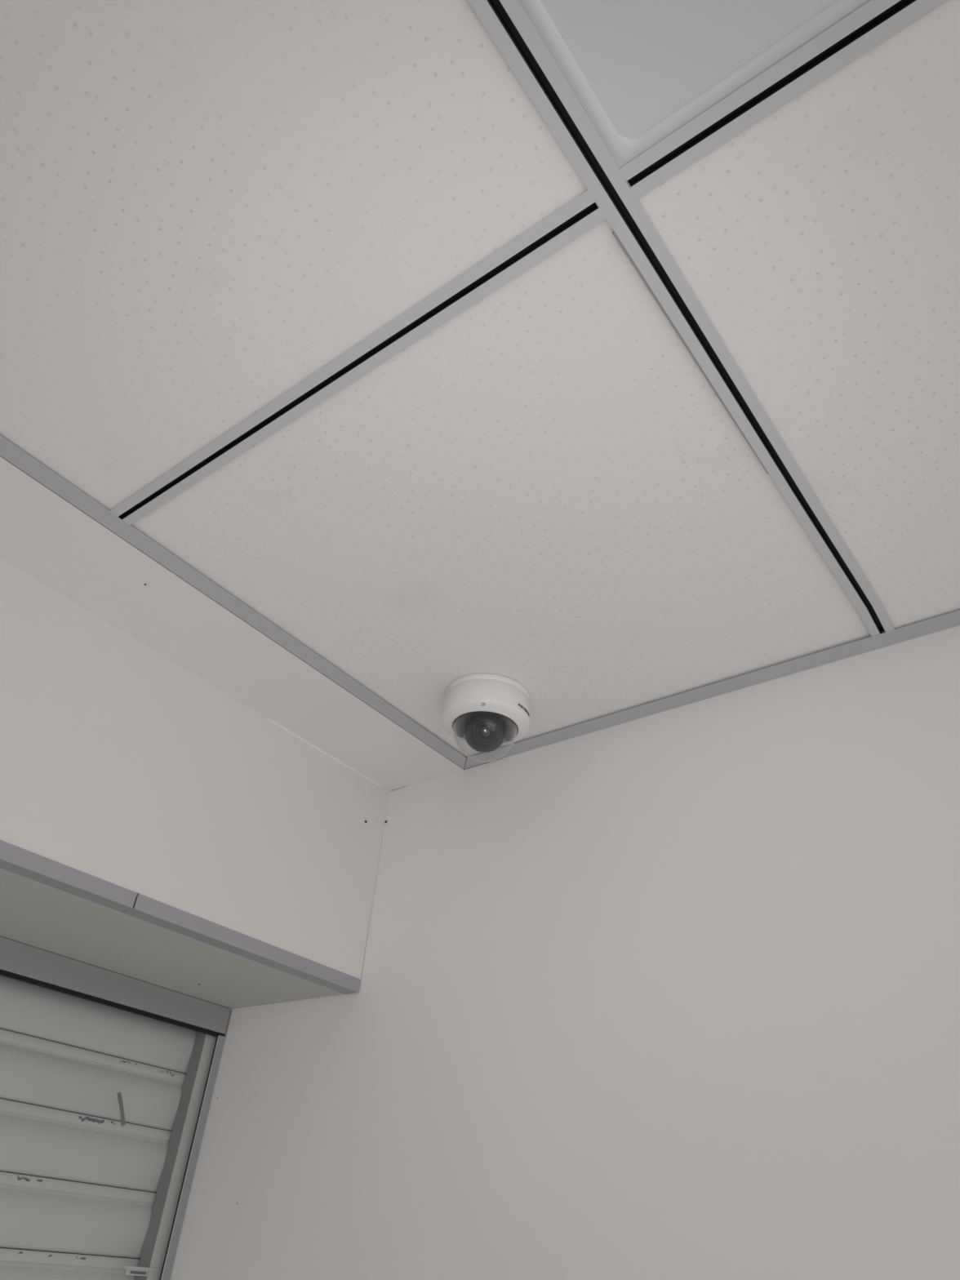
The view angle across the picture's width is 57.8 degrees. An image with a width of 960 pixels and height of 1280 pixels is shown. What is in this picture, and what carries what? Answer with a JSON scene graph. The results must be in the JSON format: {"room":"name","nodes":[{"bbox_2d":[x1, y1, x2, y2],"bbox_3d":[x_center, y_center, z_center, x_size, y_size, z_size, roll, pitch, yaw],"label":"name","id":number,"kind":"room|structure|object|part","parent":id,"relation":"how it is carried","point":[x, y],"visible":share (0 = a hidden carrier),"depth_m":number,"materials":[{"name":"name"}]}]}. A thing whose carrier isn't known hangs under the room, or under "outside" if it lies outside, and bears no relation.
{"room":"office room","nodes":[
{"label":"office room","id":0,"kind":"room"},
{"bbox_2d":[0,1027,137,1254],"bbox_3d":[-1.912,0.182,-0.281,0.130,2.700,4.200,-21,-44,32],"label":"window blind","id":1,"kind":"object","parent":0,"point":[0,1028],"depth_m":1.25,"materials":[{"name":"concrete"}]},
{"bbox_2d":[0,558,389,1008],"bbox_3d":[-1.536,-0.662,0.046,0.304,0.300,4.200,-21,-44,32],"label":"soffit","id":2,"kind":"structure","parent":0,"point":[121,765],"depth_m":1.05,"materials":[{"name":"paint"}]},
{"bbox_2d":[0,840,137,911],"bbox_3d":[-1.545,-0.682,-0.222,0.025,0.017,3.839,-21,-44,32],"label":"trim","id":3,"kind":"structure","parent":2,"relation":"attached to","point":[14,859],"depth_m":0.91,"materials":[{"name":"paint"}]},
{"bbox_2d":[0,936,231,1279],"bbox_3d":[-1.242,0.682,-0.064,0.017,1.950,2.620,-21,-44,32],"label":"window","id":4,"kind":"structure","parent":2,"relation":"in","point":[20,962],"depth_m":1.18,"materials":[{"name":"grey metal"}]},
{"bbox_2d":[0,975,216,1279],"bbox_3d":[-1.276,0.761,-0.084,0.063,2.095,2.604,-21,-44,32],"label":"rolling shutter","id":5,"kind":"object","parent":4,"relation":"attached to","point":[37,1213],"visible":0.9,"depth_m":1.14,"materials":[{"name":"paint"}]},
{"bbox_3d":[-0.430,0.808,1.113,0.002,0.009,0.060,-21,-44,32],"label":"lock plate","id":6,"kind":"part","parent":5,"relation":"part of","materials":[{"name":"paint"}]},
{"bbox_3d":[-0.499,1.415,0.713,0.062,2.095,0.022,-21,-44,32],"label":"guide rail","id":7,"kind":"part","parent":5,"relation":"part of","materials":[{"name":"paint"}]},
{"bbox_3d":[-1.161,-0.087,0.501,0.006,0.036,2.597,-21,-44,32],"label":"head rail","id":8,"kind":"part","parent":4,"relation":"part of","materials":[{"name":"grey metal"}]},
{"bbox_2d":[116,1091,125,1126],"bbox_3d":[-0.470,0.614,1.139,0.001,0.038,0.025,-21,-44,32],"label":"tape strip","id":9,"kind":"object","parent":4,"relation":"attached to","point":[119,1095],"visible":1,"depth_m":1.14,"materials":[{"name":"beige paper"}]},
{"bbox_2d":[120,893,360,994],"bbox_3d":[-0.281,0.381,1.074,0.025,0.017,0.360,-21,-44,32],"label":"trim","id":10,"kind":"structure","parent":2,"relation":"attached to","point":[146,908],"depth_m":1.05,"materials":[{"name":"paint"}]},
{"bbox_2d":[267,718,381,786],"bbox_3d":[-0.221,0.167,1.266,0.002,0.002,0.230,-21,-44,32],"label":"trim","id":11,"kind":"structure","parent":2,"relation":"attached to","point":[269,719],"depth_m":1.26,"materials":[{"name":"white"}]},
{"bbox_2d":[0,0,959,791],"bbox_3d":[-0.084,-1.455,-0.720,4.500,0.300,4.500,-21,-44,32],"label":"ceiling","id":12,"kind":"structure","parent":0,"point":[357,313],"depth_m":0.70,"materials":[{"name":"paint"}]},
{"bbox_2d":[0,435,466,768],"bbox_3d":[-1.277,-0.886,-0.023,0.025,0.020,4.200,-21,-44,32],"label":"trim","id":13,"kind":"structure","parent":12,"relation":"attached to","point":[9,451],"depth_m":0.97,"materials":[{"name":"paint"}]},
{"bbox_2d":[441,673,530,762],"bbox_3d":[0.007,0.109,1.088,0.112,0.090,0.111,-21,-44,32],"label":"security camera","id":14,"kind":"object","parent":12,"relation":"attached to","point":[486,712],"visible":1,"depth_m":1.07,"materials":[{"name":"white plastic"}]},
{"bbox_3d":[0.007,0.105,1.091,0.078,0.001,0.078,-21,-44,32],"label":"shroud plate","id":15,"kind":"part","parent":14,"relation":"part of","materials":[{"name":"black plastic"}]},
{"bbox_3d":[0.010,0.076,1.112,0.110,0.009,0.110,-21,-44,32],"label":"plate","id":16,"kind":"part","parent":14,"relation":"part of","materials":[{"name":"white plastic"}]},
{"bbox_2d":[519,0,870,168],"bbox_3d":[0.149,-0.557,0.254,0.587,0.030,0.587,-21,-44,32],"label":"recessed light","id":17,"kind":"object","parent":12,"relation":"in","point":[640,71],"visible":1,"depth_m":0.52,"materials":[{"name":"plastic"}]},
{"bbox_2d":[540,0,835,137],"bbox_3d":[0.148,-0.549,0.248,0.556,0.004,0.556,-21,-44,32],"label":"diffuser","id":18,"kind":"object","parent":17,"relation":"attached to","point":[637,68],"depth_m":0.52,"materials":[{"name":"plastic"}]},
{"bbox_2d":[84,625,959,1279],"bbox_3d":[1.074,0.637,-0.043,4.350,2.700,0.151,-21,-44,32],"label":"wall","id":19,"kind":"structure","parent":0,"point":[673,993],"depth_m":0.93,"materials":[{"name":"paint"}]},
{"bbox_2d":[464,609,959,768],"bbox_3d":[1.400,-0.377,0.329,3.599,0.020,0.026,-21,-44,32],"label":"trim","id":20,"kind":"structure","parent":19,"relation":"attached to","point":[951,620],"depth_m":1.04,"materials":[{"name":"paint"}]}
]}

